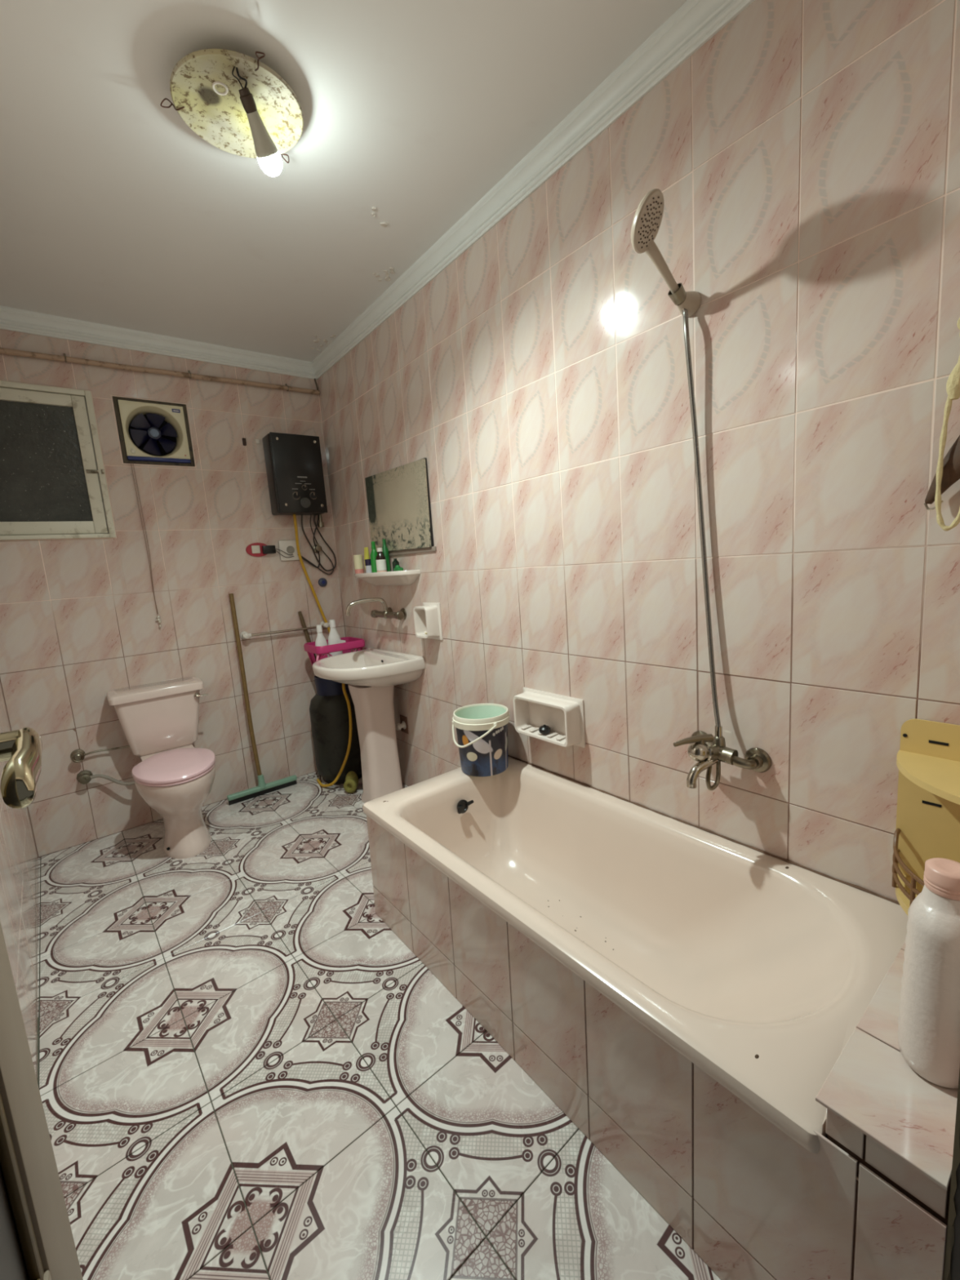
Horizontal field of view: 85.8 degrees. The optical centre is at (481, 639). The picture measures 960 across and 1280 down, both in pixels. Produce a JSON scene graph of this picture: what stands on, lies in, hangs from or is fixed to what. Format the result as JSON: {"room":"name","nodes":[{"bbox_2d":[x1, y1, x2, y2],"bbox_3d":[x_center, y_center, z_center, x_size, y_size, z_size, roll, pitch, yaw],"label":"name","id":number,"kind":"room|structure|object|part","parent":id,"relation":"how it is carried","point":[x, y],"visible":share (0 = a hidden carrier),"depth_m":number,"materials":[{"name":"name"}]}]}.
{"room":"bathroom","nodes":[
{"label":"bathroom","id":0,"kind":"room"},
{"bbox_2d":[0,681,38,1080],"bbox_3d":[-1.263,-0.093,1.076,0.125,2.710,3.560,-11,11,-39],"label":"wall","id":1,"kind":"structure","parent":0,"point":[19,858],"depth_m":1.67,"materials":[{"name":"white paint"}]},
{"bbox_2d":[0,328,346,857],"bbox_3d":[-1.649,-0.344,2.934,1.900,2.710,0.141,-11,11,-37],"label":"wall","id":2,"kind":"structure","parent":0,"point":[78,624],"depth_m":2.79,"materials":[{"name":"pink tile"}]},
{"bbox_2d":[0,380,115,540],"bbox_3d":[-2.134,-0.835,2.463,0.540,0.708,0.126,-11,11,-37],"label":"window","id":3,"kind":"structure","parent":2,"relation":"in","point":[53,484],"depth_m":2.48,"materials":[{"name":"beige paint"}]},
{"bbox_3d":[-2.142,-1.129,2.402,0.375,0.052,0.038,-11,11,-37],"label":"sash rail","id":4,"kind":"part","parent":3,"relation":"part of","materials":[{"name":"beige paint"}]},
{"bbox_3d":[-2.163,-1.173,2.418,0.488,0.024,0.112,-11,11,-37],"label":"frame","id":5,"kind":"part","parent":3,"relation":"part of","materials":[{"name":"beige paint"}]},
{"bbox_3d":[-2.121,-0.835,2.446,0.384,0.553,0.006,-11,11,-37],"label":"pane","id":6,"kind":"part","parent":3,"relation":"part of","materials":[{"name":"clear glass"}]},
{"bbox_3d":[-2.099,-0.536,2.491,0.375,0.060,0.038,-11,11,-37],"label":"sash rail","id":7,"kind":"part","parent":3,"relation":"part of","materials":[{"name":"beige paint"}]},
{"bbox_3d":[-2.113,-0.496,2.518,0.488,0.020,0.116,-11,11,-37],"label":"frame","id":8,"kind":"part","parent":3,"relation":"part of","materials":[{"name":"beige paint"}]},
{"bbox_3d":[-1.937,-0.873,2.625,0.026,0.708,0.112,-11,11,-37],"label":"frame","id":9,"kind":"part","parent":3,"relation":"part of","materials":[{"name":"beige paint"}]},
{"bbox_2d":[70,745,129,762],"bbox_3d":[-1.910,0.571,2.674,0.347,0.066,0.059,-10,10,-33],"label":"valve","id":10,"kind":"object","parent":2,"relation":"attached to","point":[77,755],"visible":0.77,"depth_m":2.60,"materials":[{"name":"silver metal"}]},
{"bbox_2d":[76,769,135,785],"bbox_3d":[-1.881,0.710,2.669,0.357,0.111,0.072,-7,9,-19],"label":"valve","id":11,"kind":"object","parent":2,"relation":"attached to","point":[85,776],"visible":0.74,"depth_m":2.63,"materials":[{"name":"metal"}]},
{"bbox_2d":[112,395,195,627],"bbox_3d":[-1.709,-0.667,2.815,0.327,1.182,0.126,-11,11,-37],"label":"exhaust fan","id":12,"kind":"object","parent":2,"relation":"attached to","point":[150,432],"depth_m":2.73,"materials":[{"name":"beige plastic"}]},
{"bbox_3d":[-1.786,-1.055,2.711,0.087,0.082,0.032,-11,11,-37],"label":"blade","id":13,"kind":"part","parent":12,"relation":"part of","materials":[{"name":"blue plastic"}]},
{"bbox_3d":[-1.785,-1.136,2.704,0.091,0.090,0.032,-11,11,-37],"label":"blade","id":14,"kind":"part","parent":12,"relation":"part of","materials":[{"name":"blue plastic"}]},
{"bbox_3d":[-1.765,-0.486,2.723,0.023,0.860,0.017,-6,9,-14],"label":"pull cord","id":15,"kind":"part","parent":12,"relation":"part of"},
{"bbox_3d":[-1.746,-1.027,2.738,0.020,0.086,0.089,1,10,29],"label":"blade","id":16,"kind":"part","parent":12,"relation":"part of","materials":[{"name":"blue plastic"}]},
{"bbox_3d":[-1.772,-1.096,2.786,0.230,0.230,0.002,-11,11,-37],"label":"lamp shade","id":17,"kind":"part","parent":12,"relation":"part of","materials":[{"name":"black plastic"}]},
{"bbox_3d":[-1.725,-1.157,2.742,0.089,0.086,0.020,-6,9,-14],"label":"blade","id":18,"kind":"part","parent":12,"relation":"part of","materials":[{"name":"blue plastic"}]},
{"bbox_3d":[-1.693,-1.049,2.785,0.091,0.090,0.032,-11,11,-37],"label":"blade","id":19,"kind":"part","parent":12,"relation":"part of","materials":[{"name":"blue plastic"}]},
{"bbox_3d":[-1.692,-1.130,2.778,0.087,0.082,0.032,-11,11,-37],"label":"blade","id":20,"kind":"part","parent":12,"relation":"part of","materials":[{"name":"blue plastic"}]},
{"bbox_2d":[0,306,316,379],"bbox_3d":[-1.685,-1.533,2.681,1.713,0.084,0.041,-11,11,-37],"label":"trim","id":21,"kind":"structure","parent":2,"relation":"attached to","point":[11,318],"depth_m":2.65,"materials":[{"name":"white paint"}]},
{"bbox_2d":[0,347,319,394],"bbox_3d":[-1.664,-1.437,2.708,1.666,0.118,0.038,-11,11,-37],"label":"pipe","id":22,"kind":"object","parent":2,"relation":"attached to","point":[2,350],"visible":1,"depth_m":2.66,"materials":[{"name":"beige metal"}]},
{"bbox_2d":[242,438,246,445],"bbox_3d":[-1.367,-1.141,2.982,0.018,0.040,0.018,-11,11,-37],"label":"wall hook","id":23,"kind":"object","parent":2,"relation":"attached to","point":[244,442],"visible":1,"depth_m":2.98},
{"bbox_2d":[245,542,293,557],"bbox_3d":[-1.267,-0.535,3.104,0.270,0.098,0.039,-11,11,-37],"label":"adapter","id":24,"kind":"object","parent":2,"relation":"attached to","point":[255,549],"visible":1,"depth_m":3.07,"materials":[{"name":"red plastic"}]},
{"bbox_3d":[-1.329,-0.534,3.074,0.136,0.082,0.009,-11,11,-37],"label":"plate","id":25,"kind":"part","parent":24,"relation":"part of","materials":[{"name":"red plastic"}]},
{"bbox_2d":[240,621,329,639],"bbox_3d":[-1.197,-0.058,3.189,0.535,0.048,0.062,-11,11,-37],"label":"towel bar","id":26,"kind":"object","parent":2,"relation":"attached to","point":[244,635],"visible":0.94,"depth_m":3.14,"materials":[{"name":"silver metal"}]},
{"bbox_3d":[-1.189,-0.053,3.179,0.510,0.022,0.015,-11,11,-37],"label":"rail","id":27,"kind":"part","parent":26,"relation":"part of","materials":[{"name":"silver metal"}]},
{"bbox_2d":[278,539,301,560],"bbox_3d":[-1.179,-0.549,3.185,0.130,0.125,0.018,-11,11,-37],"label":"wall socket","id":28,"kind":"object","parent":2,"relation":"attached to","point":[289,547],"visible":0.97,"depth_m":3.17,"materials":[{"name":"white plastic"}]},
{"bbox_2d":[286,546,294,553],"bbox_3d":[-1.174,-0.551,3.179,0.048,0.048,0.003,-11,11,-37],"label":"outlet","id":29,"kind":"object","parent":28,"relation":"attached to","point":[290,549],"depth_m":3.18,"materials":[{"name":"white plastic"}]},
{"bbox_2d":[262,431,327,515],"bbox_3d":[-1.115,-0.985,3.108,0.298,0.452,0.153,-11,11,-37],"label":"water heater","id":30,"kind":"object","parent":2,"relation":"attached to","point":[293,462],"visible":1,"depth_m":3.05,"materials":[{"name":"black metal"}]},
{"bbox_3d":[-1.093,-0.851,3.053,0.040,0.040,0.016,-11,11,-37],"label":"knob","id":31,"kind":"part","parent":30,"relation":"part of","materials":[{"name":"black plastic"}]},
{"bbox_3d":[-1.011,-0.868,3.116,0.040,0.040,0.016,-11,11,-37],"label":"knob","id":32,"kind":"part","parent":30,"relation":"part of","materials":[{"name":"black plastic"}]},
{"bbox_2d":[301,514,336,574],"bbox_3d":[-1.040,-0.599,3.260,0.245,0.392,0.047,-11,11,-37],"label":"cables","id":33,"kind":"object","parent":30,"relation":"hanging from","point":[314,516],"visible":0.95,"depth_m":3.26,"materials":[{"name":"black rubber"}]},
{"bbox_2d":[293,514,351,786],"bbox_3d":[-0.975,0.059,3.130,0.229,1.663,0.434,-8,9,-23],"label":"gas hose","id":34,"kind":"object","parent":30,"relation":"attached to","point":[319,782],"visible":0.8,"depth_m":3.14,"materials":[{"name":"yellow rubber"}]},
{"bbox_2d":[312,514,324,552],"bbox_3d":[-1.031,-0.669,3.269,0.081,0.236,0.053,-11,11,-37],"label":"water valve","id":35,"kind":"object","parent":2,"relation":"attached to","point":[320,524],"visible":1,"depth_m":3.26,"materials":[{"name":"silver metal"}]},
{"bbox_2d":[318,577,327,586],"bbox_3d":[-1.019,-0.368,3.325,0.056,0.056,0.024,-11,11,-37],"label":"plug","id":36,"kind":"object","parent":2,"relation":"attached to","point":[322,582],"visible":1,"depth_m":3.32,"materials":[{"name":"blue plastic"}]},
{"bbox_2d":[0,0,687,361],"bbox_3d":[-0.716,-1.501,1.404,1.950,0.107,3.442,-11,11,-37],"label":"ceiling","id":37,"kind":"structure","parent":0,"point":[114,211],"depth_m":1.55,"materials":[{"name":"paint"}]},
{"bbox_2d":[160,48,303,176],"bbox_3d":[-0.634,-1.362,1.370,0.337,0.184,0.357,-11,11,-37],"label":"ceiling light","id":38,"kind":"object","parent":37,"relation":"attached to","point":[233,100],"visible":1,"depth_m":1.36,"materials":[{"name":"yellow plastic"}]},
{"bbox_3d":[-0.583,-1.338,1.377,0.059,0.090,0.091,-4,9,1],"label":"bulb","id":39,"kind":"part","parent":38,"relation":"part of","materials":[{"name":"white plastic"}]},
{"bbox_3d":[-0.579,-1.311,1.415,0.064,0.062,0.064,-11,11,-37],"label":"bulb","id":40,"kind":"part","parent":38,"relation":"part of","materials":[{"name":"white glass"}]},
{"bbox_2d":[37,771,720,1279],"bbox_3d":[-0.297,1.136,1.506,1.950,0.080,4.200,-11,11,-37],"label":"floor","id":41,"kind":"structure","parent":0,"point":[245,1072],"depth_m":1.30,"materials":[{"name":"tile"}]},
{"bbox_2d":[106,676,215,858],"bbox_3d":[-1.533,0.635,2.586,0.430,0.766,0.686,-11,11,-37],"label":"toilet","id":42,"kind":"object","parent":41,"relation":"on","point":[158,721],"visible":1,"depth_m":2.55,"materials":[{"name":"pink ceramic"}]},
{"bbox_3d":[-1.706,0.266,2.712,0.422,0.050,0.221,-11,11,-37],"label":"cistern lid","id":43,"kind":"part","parent":42,"relation":"part of","materials":[{"name":"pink ceramic"}]},
{"bbox_3d":[-1.481,0.602,2.498,0.348,0.020,0.489,-11,11,-37],"label":"lid","id":44,"kind":"part","parent":42,"relation":"part of","materials":[{"name":"pink plastic"}]},
{"bbox_3d":[-1.479,0.620,2.500,0.344,0.016,0.480,-11,11,-37],"label":"seat","id":45,"kind":"part","parent":42,"relation":"part of","materials":[{"name":"pink plastic"}]},
{"bbox_3d":[-1.492,0.296,2.751,0.065,0.030,0.034,-11,11,-37],"label":"flush lever","id":46,"kind":"part","parent":42,"relation":"part of","materials":[{"name":"silver metal"}]},
{"bbox_2d":[226,593,297,804],"bbox_3d":[-1.370,0.332,3.041,0.397,1.205,0.122,-11,11,-37],"label":"squeegee","id":47,"kind":"object","parent":41,"relation":"on","point":[262,788],"visible":1,"depth_m":3.04,"materials":[{"name":"brown wood"}]},
{"bbox_3d":[-1.306,0.914,3.100,0.391,0.030,0.007,-11,11,-37],"label":"rubber blade","id":48,"kind":"part","parent":47,"relation":"part of","materials":[{"name":"black plastic"}]},
{"bbox_2d":[297,610,315,660],"bbox_3d":[-0.986,0.330,3.357,0.263,1.059,0.063,-9,10,-28],"label":"handle","id":49,"kind":"object","parent":41,"relation":"on","point":[301,618],"visible":0.25,"depth_m":3.25,"materials":[{"name":"black plastic"}]},
{"bbox_2d":[309,675,362,784],"bbox_3d":[-0.891,0.542,3.237,0.332,0.665,0.332,-11,11,-37],"label":"gas cylinder","id":50,"kind":"object","parent":41,"relation":"on","point":[328,708],"visible":0.7,"depth_m":3.10,"materials":[{"name":"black metal"}]},
{"bbox_2d":[303,636,364,666],"bbox_3d":[-0.897,0.111,3.173,0.317,0.200,0.262,-11,11,-37],"label":"plastic basket","id":51,"kind":"object","parent":50,"relation":"on","point":[352,642],"visible":0.47,"depth_m":3.08,"materials":[{"name":"pink plastic"}]},
{"bbox_2d":[315,624,328,657],"bbox_3d":[-0.958,0.064,3.102,0.076,0.305,0.057,-11,11,-37],"label":"bottle","id":52,"kind":"object","parent":51,"relation":"in","point":[320,641],"visible":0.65,"depth_m":3.07,"materials":[{"name":"white plastic"}]},
{"bbox_2d":[328,619,342,657],"bbox_3d":[-0.896,0.041,3.161,0.084,0.325,0.063,-11,11,-37],"label":"bottle","id":53,"kind":"object","parent":51,"relation":"in","point":[333,636],"visible":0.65,"depth_m":3.13,"materials":[{"name":"white plastic"}]},
{"bbox_2d":[336,640,346,644],"bbox_3d":[-0.867,0.021,3.169,0.060,0.048,0.044,-11,11,-37],"label":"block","id":54,"kind":"object","parent":51,"relation":"in","point":[337,641],"visible":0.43,"depth_m":3.15,"materials":[{"name":"white plastic"}]},
{"bbox_2d":[343,771,358,793],"bbox_3d":[-0.767,0.837,3.039,0.080,0.120,0.090,-4,9,2],"label":"bottle","id":55,"kind":"object","parent":41,"relation":"on","point":[351,783],"depth_m":3.02,"materials":[{"name":"yellow plastic"}]},
{"bbox_2d":[312,647,425,803],"bbox_3d":[-0.633,0.505,2.843,0.466,0.818,0.586,-11,11,-37],"label":"washbasin","id":56,"kind":"object","parent":41,"relation":"on","point":[371,675],"visible":0.98,"depth_m":2.80,"materials":[{"name":"white ceramic"}]},
{"bbox_2d":[312,647,425,687],"bbox_3d":[-0.656,0.182,2.795,0.466,0.163,0.586,-11,11,-37],"label":"basin","id":57,"kind":"object","parent":56,"relation":"in","point":[372,667],"depth_m":2.68,"materials":[{"name":"white ceramic"}]},
{"bbox_2d":[366,815,958,1279],"bbox_3d":[0.339,0.801,1.491,0.666,0.495,1.618,-11,11,-37],"label":"surround","id":58,"kind":"object","parent":41,"relation":"on","point":[749,1200],"visible":0.73,"depth_m":0.90,"materials":[{"name":"pink tile"}]},
{"bbox_2d":[362,755,908,1153],"bbox_3d":[0.294,0.793,1.550,0.672,0.387,1.507,-11,11,-37],"label":"bathtub","id":59,"kind":"object","parent":58,"relation":"in","point":[758,967],"visible":0.74,"depth_m":1.41,"materials":[{"name":"ceramic"}]},
{"bbox_2d":[452,703,509,777],"bbox_3d":[0.003,0.414,2.133,0.242,0.243,0.241,-5,9,-5],"label":"paint bucket","id":60,"kind":"object","parent":59,"relation":"on","point":[482,729],"visible":1,"depth_m":2.06,"materials":[{"name":"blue plastic"}]},
{"bbox_3d":[-0.038,0.380,2.038,0.197,0.088,0.065,0,9,25],"label":"handle","id":61,"kind":"part","parent":60,"relation":"part of","materials":[{"name":"white plastic"}]},
{"bbox_2d":[891,718,959,915],"bbox_3d":[0.919,0.383,1.015,0.213,0.386,0.214,-11,11,-37],"label":"corner shelf","id":62,"kind":"object","parent":58,"relation":"on","point":[927,827],"visible":0.73,"depth_m":1.10,"materials":[{"name":"plastic"}]},
{"bbox_3d":[0.904,0.501,1.129,0.008,0.086,0.008,-11,11,-37],"label":"rail post","id":63,"kind":"part","parent":62,"relation":"part of","materials":[{"name":"brown metal"}]},
{"bbox_3d":[0.899,0.525,1.049,0.060,0.008,0.282,-3,9,10],"label":"guard rail","id":64,"kind":"part","parent":62,"relation":"part of","materials":[{"name":"brown metal"}]},
{"bbox_3d":[0.898,0.500,1.045,0.060,0.008,0.282,-3,9,10],"label":"guard rail","id":65,"kind":"part","parent":62,"relation":"part of","materials":[{"name":"brown metal"}]},
{"bbox_3d":[0.895,0.463,1.040,0.060,0.031,0.283,-3,9,10],"label":"guard rail","id":66,"kind":"part","parent":62,"relation":"part of","materials":[{"name":"brown metal"}]},
{"bbox_3d":[0.872,0.516,1.043,0.008,0.086,0.008,-11,11,-37],"label":"rail post","id":67,"kind":"part","parent":62,"relation":"part of","materials":[{"name":"brown metal"}]},
{"bbox_2d":[897,857,959,1088],"bbox_3d":[0.676,0.476,0.757,0.119,0.312,0.092,-11,11,-37],"label":"shampoo bottle","id":68,"kind":"object","parent":58,"relation":"on","point":[929,1016],"visible":1,"depth_m":0.73,"materials":[{"name":"white plastic"}]},
{"bbox_2d":[317,0,959,901],"bbox_3d":[0.098,-0.354,2.160,0.101,2.710,3.432,-11,11,-37],"label":"wall","id":69,"kind":"structure","parent":0,"point":[804,159],"depth_m":1.36,"materials":[{"name":"pink tile"}]},
{"bbox_2d":[345,597,406,620],"bbox_3d":[-0.551,-0.167,2.824,0.311,0.132,0.242,-3,9,8],"label":"faucet","id":70,"kind":"object","parent":69,"relation":"attached to","point":[388,613],"visible":1,"depth_m":2.78,"materials":[{"name":"silver metal"}]},
{"bbox_3d":[-0.617,-0.178,2.773,0.227,0.085,0.023,-8,9,-23],"label":"spout","id":71,"kind":"part","parent":70,"relation":"part of","materials":[{"name":"silver metal"}]},
{"bbox_3d":[-0.600,-0.145,2.929,0.048,0.048,0.038,-11,11,-37],"label":"handle","id":72,"kind":"part","parent":70,"relation":"part of","materials":[{"name":"silver metal"}]},
{"bbox_3d":[-0.434,-0.126,2.719,0.048,0.048,0.038,-11,11,-37],"label":"handle","id":73,"kind":"part","parent":70,"relation":"part of","materials":[{"name":"silver metal"}]},
{"bbox_2d":[354,568,420,586],"bbox_3d":[-0.548,-0.326,2.801,0.142,0.078,0.604,-11,11,-37],"label":"shelf","id":74,"kind":"object","parent":69,"relation":"attached to","point":[407,577],"visible":0.99,"depth_m":2.68,"materials":[{"name":"white ceramic"}]},
{"bbox_2d":[353,555,364,573],"bbox_3d":[-0.706,-0.430,2.974,0.052,0.110,0.052,-11,11,-37],"label":"jar","id":75,"kind":"object","parent":74,"relation":"on","point":[358,562],"visible":0.89,"depth_m":2.95,"materials":[{"name":"beige plastic"}]},
{"bbox_2d":[364,546,369,569],"bbox_3d":[-0.649,-0.448,2.938,0.032,0.148,0.041,-11,11,-37],"label":"tube","id":76,"kind":"object","parent":74,"relation":"on","point":[366,549],"visible":0.38,"depth_m":2.92,"materials":[{"name":"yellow plastic"}]},
{"bbox_2d":[364,559,371,573],"bbox_3d":[-0.622,-0.407,2.876,0.049,0.080,0.049,-11,11,-37],"label":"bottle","id":77,"kind":"object","parent":74,"relation":"on","point":[367,562],"visible":0.55,"depth_m":2.85,"materials":[{"name":"white plastic"}]},
{"bbox_3d":[-0.623,-0.429,2.873,0.049,0.035,0.049,-11,11,-37],"label":"lid","id":78,"kind":"part","parent":77,"relation":"part of","materials":[{"name":"blue plastic"}]},
{"bbox_2d":[370,541,377,573],"bbox_3d":[-0.581,-0.446,2.809,0.048,0.172,0.048,-11,11,-37],"label":"bottle","id":79,"kind":"object","parent":74,"relation":"on","point":[374,553],"visible":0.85,"depth_m":2.79,"materials":[{"name":"plastic"}]},
{"bbox_2d":[375,547,386,572],"bbox_3d":[-0.535,-0.420,2.748,0.053,0.132,0.053,-11,11,-37],"label":"medicine bottle","id":80,"kind":"object","parent":74,"relation":"on","point":[380,560],"visible":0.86,"depth_m":2.73,"materials":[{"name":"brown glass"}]},
{"bbox_2d":[382,538,391,571],"bbox_3d":[-0.520,-0.453,2.799,0.040,0.180,0.040,-11,11,-37],"label":"bottle","id":81,"kind":"object","parent":74,"relation":"on","point":[385,551],"visible":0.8,"depth_m":2.78,"materials":[{"name":"green plastic"}]},
{"bbox_2d":[391,558,399,571],"bbox_3d":[-0.450,-0.391,2.720,0.036,0.070,0.036,-11,11,-37],"label":"bottle","id":82,"kind":"object","parent":74,"relation":"on","point":[395,562],"visible":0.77,"depth_m":2.71,"materials":[{"name":"green plastic"}]},
{"bbox_2d":[393,564,403,571],"bbox_3d":[-0.428,-0.367,2.668,0.035,0.036,0.050,-11,11,-37],"label":"lump","id":83,"kind":"object","parent":74,"relation":"on","point":[397,567],"visible":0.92,"depth_m":2.66,"materials":[{"name":"green plastic"}]},
{"bbox_2d":[364,457,436,555],"bbox_3d":[-0.431,-0.661,2.671,0.020,0.440,0.630,-11,11,-37],"label":"wall mirror","id":84,"kind":"object","parent":69,"relation":"attached to","point":[398,498],"visible":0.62,"depth_m":2.62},
{"bbox_2d":[395,714,408,733],"bbox_3d":[-0.497,0.414,2.970,0.077,0.261,0.133,-11,11,-37],"label":"angle valve","id":85,"kind":"object","parent":69,"relation":"attached to","point":[403,726],"visible":0.47,"depth_m":2.96,"materials":[{"name":"silver metal"}]},
{"bbox_2d":[413,602,443,639],"bbox_3d":[-0.270,-0.087,2.556,0.074,0.184,0.151,-11,11,-37],"label":"soap dish","id":86,"kind":"object","parent":69,"relation":"attached to","point":[427,617],"visible":1,"depth_m":2.52,"materials":[{"name":"white ceramic"}]},
{"bbox_2d":[311,0,755,379],"bbox_3d":[-0.059,-1.542,1.958,0.041,0.084,3.182,-11,11,-37],"label":"trim","id":87,"kind":"structure","parent":69,"relation":"attached to","point":[695,22],"depth_m":1.57,"materials":[{"name":"white paint"}]},
{"bbox_2d":[513,687,585,747],"bbox_3d":[0.247,0.301,1.979,0.077,0.182,0.316,-11,11,-37],"label":"soap dish","id":88,"kind":"object","parent":69,"relation":"attached to","point":[533,708],"visible":0.94,"depth_m":1.97,"materials":[{"name":"white ceramic"}]},
{"bbox_2d":[538,724,551,733],"bbox_3d":[0.243,0.341,1.980,0.046,0.030,0.046,-11,11,-37],"label":"stopper","id":89,"kind":"object","parent":88,"relation":"in","point":[544,729],"visible":1,"depth_m":1.97,"materials":[{"name":"black plastic"}]},
{"bbox_2d":[667,282,701,316],"bbox_3d":[0.520,-0.880,1.336,0.085,0.065,0.058,-11,11,-37],"label":"holder","id":90,"kind":"object","parent":69,"relation":"attached to","point":[691,301],"visible":0.99,"depth_m":1.33,"materials":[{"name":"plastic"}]},
{"bbox_2d":[631,188,679,293],"bbox_3d":[0.423,-0.935,1.249,0.073,0.176,0.247,2,11,36],"label":"shower","id":91,"kind":"object","parent":90,"relation":"in","point":[648,215],"visible":0.98,"depth_m":1.20,"materials":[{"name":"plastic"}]},
{"bbox_3d":[0.448,-0.923,1.280,0.179,0.139,0.041,-11,11,-37],"label":"handle","id":92,"kind":"part","parent":91,"relation":"part of","materials":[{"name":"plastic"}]},
{"bbox_2d":[681,308,722,737],"bbox_3d":[0.596,-0.308,1.387,0.041,1.162,0.120,-9,10,-30],"label":"shower hose","id":93,"kind":"object","parent":91,"relation":"hanging from","point":[718,728],"visible":0.99,"depth_m":1.40,"materials":[{"name":"silver metal"}]},
{"bbox_2d":[673,730,771,791],"bbox_3d":[0.625,0.335,1.404,0.191,0.157,0.228,-11,11,-37],"label":"mixer","id":94,"kind":"object","parent":69,"relation":"attached to","point":[704,748],"visible":1,"depth_m":1.39,"materials":[{"name":"silver metal"}]},
{"bbox_3d":[0.571,0.276,1.394,0.116,0.030,0.022,-6,9,-14],"label":"lever","id":95,"kind":"part","parent":94,"relation":"part of","materials":[{"name":"silver metal"}]},
{"bbox_3d":[0.597,0.357,1.400,0.097,0.072,0.026,-8,9,-23],"label":"spout","id":96,"kind":"part","parent":94,"relation":"part of","materials":[{"name":"silver metal"}]},
{"bbox_2d":[924,317,959,530],"bbox_3d":[0.910,-0.410,0.970,0.108,0.403,0.051,3,11,41],"label":"rope scrubber","id":97,"kind":"object","parent":69,"relation":"hanging from","point":[948,469],"visible":1,"depth_m":0.99,"materials":[{"name":"beige fabric"}]},
{"bbox_3d":[0.898,-0.395,0.970,0.026,0.374,0.059,-11,11,-37],"label":"cord","id":98,"kind":"part","parent":97,"relation":"part of","materials":[{"name":"beige fabric"}]},
{"bbox_3d":[0.149,-0.052,0.123,1.125,2.710,0.157,-11,11,-37],"label":"wall","id":99,"kind":"structure","parent":0,"visible":0},
{"bbox_2d":[0,727,83,1279],"bbox_3d":[-0.363,0.230,0.340,0.114,2.038,0.760,-11,11,-37],"label":"door","id":100,"kind":"structure","parent":99,"relation":"in","point":[37,1242],"depth_m":0.57,"materials":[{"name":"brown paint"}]},
{"bbox_3d":[-0.407,0.035,0.284,0.012,1.388,0.453,-11,11,-37],"label":"panel","id":101,"kind":"part","parent":100,"relation":"part of","materials":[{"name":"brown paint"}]},
{"bbox_3d":[-0.529,0.139,0.564,0.076,0.077,0.124,-11,11,-37],"label":"handle","id":102,"kind":"part","parent":100,"relation":"part of","materials":[{"name":"gold metal"}]},
{"bbox_3d":[-0.398,0.033,0.291,0.010,1.388,0.452,-11,11,-37],"label":"moulding","id":103,"kind":"part","parent":100,"relation":"part of","materials":[{"name":"white wood"}]},
{"bbox_3d":[-0.353,0.770,0.395,0.038,0.100,0.454,-11,11,-37],"label":"rail","id":104,"kind":"part","parent":100,"relation":"part of","materials":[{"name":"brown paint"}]},
{"bbox_2d":[943,1067,959,1279],"bbox_3d":[0.227,0.169,0.201,0.972,2.140,0.171,-11,11,-37],"label":"trim","id":105,"kind":"structure","parent":99,"relation":"attached to","point":[952,1264],"depth_m":0.63,"materials":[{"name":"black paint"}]}
]}

